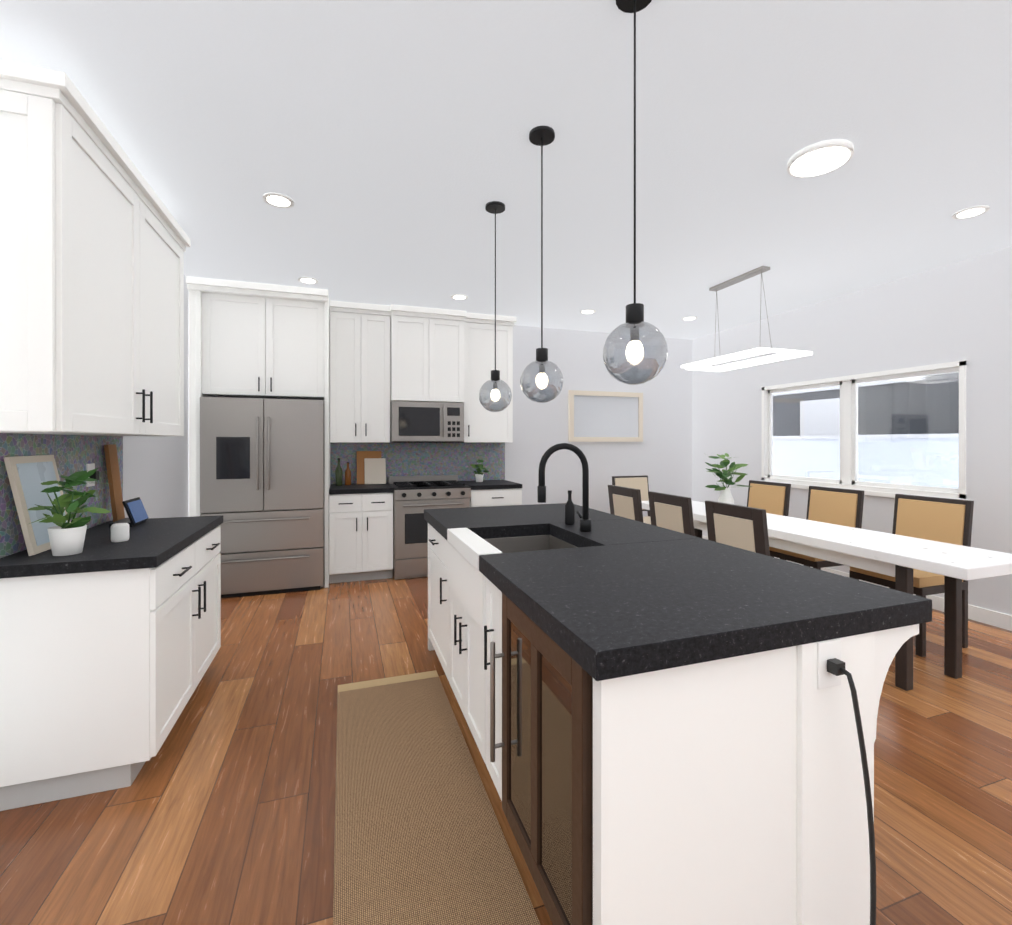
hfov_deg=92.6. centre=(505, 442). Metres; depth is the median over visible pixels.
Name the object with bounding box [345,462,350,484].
oil bottle
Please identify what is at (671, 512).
dining chair
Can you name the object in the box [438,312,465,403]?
upper cabinet
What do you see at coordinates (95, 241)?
upper cabinet
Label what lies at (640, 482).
dining chair
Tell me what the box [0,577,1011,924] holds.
floor
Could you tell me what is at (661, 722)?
kitchen island
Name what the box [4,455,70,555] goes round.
photo
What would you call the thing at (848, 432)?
window
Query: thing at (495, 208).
pendant light
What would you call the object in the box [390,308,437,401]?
upper cabinet
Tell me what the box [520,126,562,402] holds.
pendant light
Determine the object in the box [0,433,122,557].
backsplash
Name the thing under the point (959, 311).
wall
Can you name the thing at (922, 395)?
house
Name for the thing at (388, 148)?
ceiling
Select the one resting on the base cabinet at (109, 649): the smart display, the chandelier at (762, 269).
the smart display
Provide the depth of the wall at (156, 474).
3.62 m
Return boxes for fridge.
[200,397,324,598]
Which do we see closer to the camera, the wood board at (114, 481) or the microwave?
the wood board at (114, 481)
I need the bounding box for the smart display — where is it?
[109,497,148,527]
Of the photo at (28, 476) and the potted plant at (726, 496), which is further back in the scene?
the potted plant at (726, 496)
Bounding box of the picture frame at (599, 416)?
[568,390,642,441]
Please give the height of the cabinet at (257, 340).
2.798 m
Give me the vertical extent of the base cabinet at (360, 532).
0.920 m
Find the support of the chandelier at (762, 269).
hanging from the ceiling
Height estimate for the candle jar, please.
0.079 m
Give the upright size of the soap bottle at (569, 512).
0.184 m
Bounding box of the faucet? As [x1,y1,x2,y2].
[537,443,591,531]
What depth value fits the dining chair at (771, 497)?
4.73 m
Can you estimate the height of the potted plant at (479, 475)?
0.266 m
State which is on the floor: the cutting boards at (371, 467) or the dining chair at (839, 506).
the dining chair at (839, 506)
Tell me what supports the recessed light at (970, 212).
in the ceiling
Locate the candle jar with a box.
[111,523,128,541]
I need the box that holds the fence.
[773,433,958,487]
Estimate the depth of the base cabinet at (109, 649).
1.89 m
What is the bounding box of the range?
[388,475,470,579]
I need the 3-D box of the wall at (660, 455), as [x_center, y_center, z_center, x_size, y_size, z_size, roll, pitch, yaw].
[-0.213,-0.032,5.856,5.900,2.800,0.120,0,0,-19]
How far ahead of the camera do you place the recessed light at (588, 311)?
5.24 m
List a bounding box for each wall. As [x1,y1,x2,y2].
[94,275,188,525]
[330,325,691,516]
[692,247,1011,614]
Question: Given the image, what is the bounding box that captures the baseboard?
[702,535,1011,630]
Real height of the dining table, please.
0.760 m
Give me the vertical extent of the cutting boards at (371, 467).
0.356 m
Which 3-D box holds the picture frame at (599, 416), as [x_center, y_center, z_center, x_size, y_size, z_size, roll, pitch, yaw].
[1.309,-0.338,6.287,1.080,0.650,0.035,0,0,-19]
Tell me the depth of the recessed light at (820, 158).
2.37 m
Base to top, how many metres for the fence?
1.970 m
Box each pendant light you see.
[479,201,511,411]
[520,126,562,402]
[603,0,667,384]
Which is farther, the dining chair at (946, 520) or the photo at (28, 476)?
the dining chair at (946, 520)
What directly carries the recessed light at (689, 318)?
in the ceiling
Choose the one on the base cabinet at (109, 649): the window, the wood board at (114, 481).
the wood board at (114, 481)
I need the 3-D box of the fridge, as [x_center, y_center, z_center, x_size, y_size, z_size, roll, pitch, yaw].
[-2.278,0.484,4.652,1.005,1.770,0.780,0,0,-19]
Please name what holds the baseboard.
attached to the wall at (959, 311)
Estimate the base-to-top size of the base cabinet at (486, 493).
0.920 m
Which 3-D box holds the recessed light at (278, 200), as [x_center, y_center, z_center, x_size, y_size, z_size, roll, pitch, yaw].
[-1.339,-1.423,2.846,0.170,0.009,0.170,0,0,-19]
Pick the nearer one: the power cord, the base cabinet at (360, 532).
the power cord
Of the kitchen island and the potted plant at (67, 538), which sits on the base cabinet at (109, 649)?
the potted plant at (67, 538)
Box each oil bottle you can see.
[335,458,341,485]
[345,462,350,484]
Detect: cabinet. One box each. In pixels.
[0,72,151,435]
[0,515,222,810]
[152,200,187,435]
[186,276,329,587]
[329,483,393,582]
[330,304,389,442]
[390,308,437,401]
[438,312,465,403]
[459,480,521,506]
[464,316,513,442]
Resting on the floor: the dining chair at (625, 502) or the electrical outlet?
the dining chair at (625, 502)
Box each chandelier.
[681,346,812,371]
[709,266,769,308]
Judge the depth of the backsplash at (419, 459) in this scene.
5.56 m
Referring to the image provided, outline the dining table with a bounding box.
[641,500,1011,690]
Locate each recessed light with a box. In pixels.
[263,193,293,207]
[298,277,317,283]
[451,294,467,299]
[580,309,595,313]
[682,316,696,320]
[787,139,853,177]
[952,205,989,218]
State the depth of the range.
4.86 m
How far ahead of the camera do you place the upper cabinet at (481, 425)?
5.43 m
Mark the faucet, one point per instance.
(585, 523)
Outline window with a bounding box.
[761,360,965,499]
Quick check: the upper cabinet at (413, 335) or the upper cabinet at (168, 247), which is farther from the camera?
the upper cabinet at (413, 335)
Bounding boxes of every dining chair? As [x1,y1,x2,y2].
[608,485,642,521]
[612,475,650,523]
[648,491,694,535]
[705,500,769,555]
[747,480,790,560]
[769,486,863,579]
[849,494,973,656]
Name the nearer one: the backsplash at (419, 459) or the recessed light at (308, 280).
the recessed light at (308, 280)
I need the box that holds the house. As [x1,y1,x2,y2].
[773,372,958,435]
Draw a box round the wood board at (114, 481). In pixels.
[104,444,124,521]
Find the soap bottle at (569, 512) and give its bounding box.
[565,490,574,524]
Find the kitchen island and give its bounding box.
[425,519,931,924]
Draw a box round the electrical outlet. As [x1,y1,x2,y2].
[86,463,98,486]
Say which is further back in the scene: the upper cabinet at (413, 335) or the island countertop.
the upper cabinet at (413, 335)
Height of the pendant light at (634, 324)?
1.244 m
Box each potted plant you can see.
[28,468,110,555]
[470,459,488,481]
[704,453,751,503]
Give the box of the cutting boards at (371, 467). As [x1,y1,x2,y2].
[357,451,385,484]
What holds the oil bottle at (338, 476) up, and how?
on the base cabinet at (360, 532)
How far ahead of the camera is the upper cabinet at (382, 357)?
4.98 m
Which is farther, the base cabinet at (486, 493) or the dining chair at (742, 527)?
the base cabinet at (486, 493)
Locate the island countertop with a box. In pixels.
[424,503,931,674]
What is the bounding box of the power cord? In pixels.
[827,658,875,924]
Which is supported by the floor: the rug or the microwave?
the rug
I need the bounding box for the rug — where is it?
[333,670,539,924]
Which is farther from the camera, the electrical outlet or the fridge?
the fridge
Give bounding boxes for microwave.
[390,401,463,442]
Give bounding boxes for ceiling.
[0,0,1011,339]
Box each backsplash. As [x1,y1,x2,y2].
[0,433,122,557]
[330,442,504,483]
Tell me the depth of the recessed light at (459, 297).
4.73 m

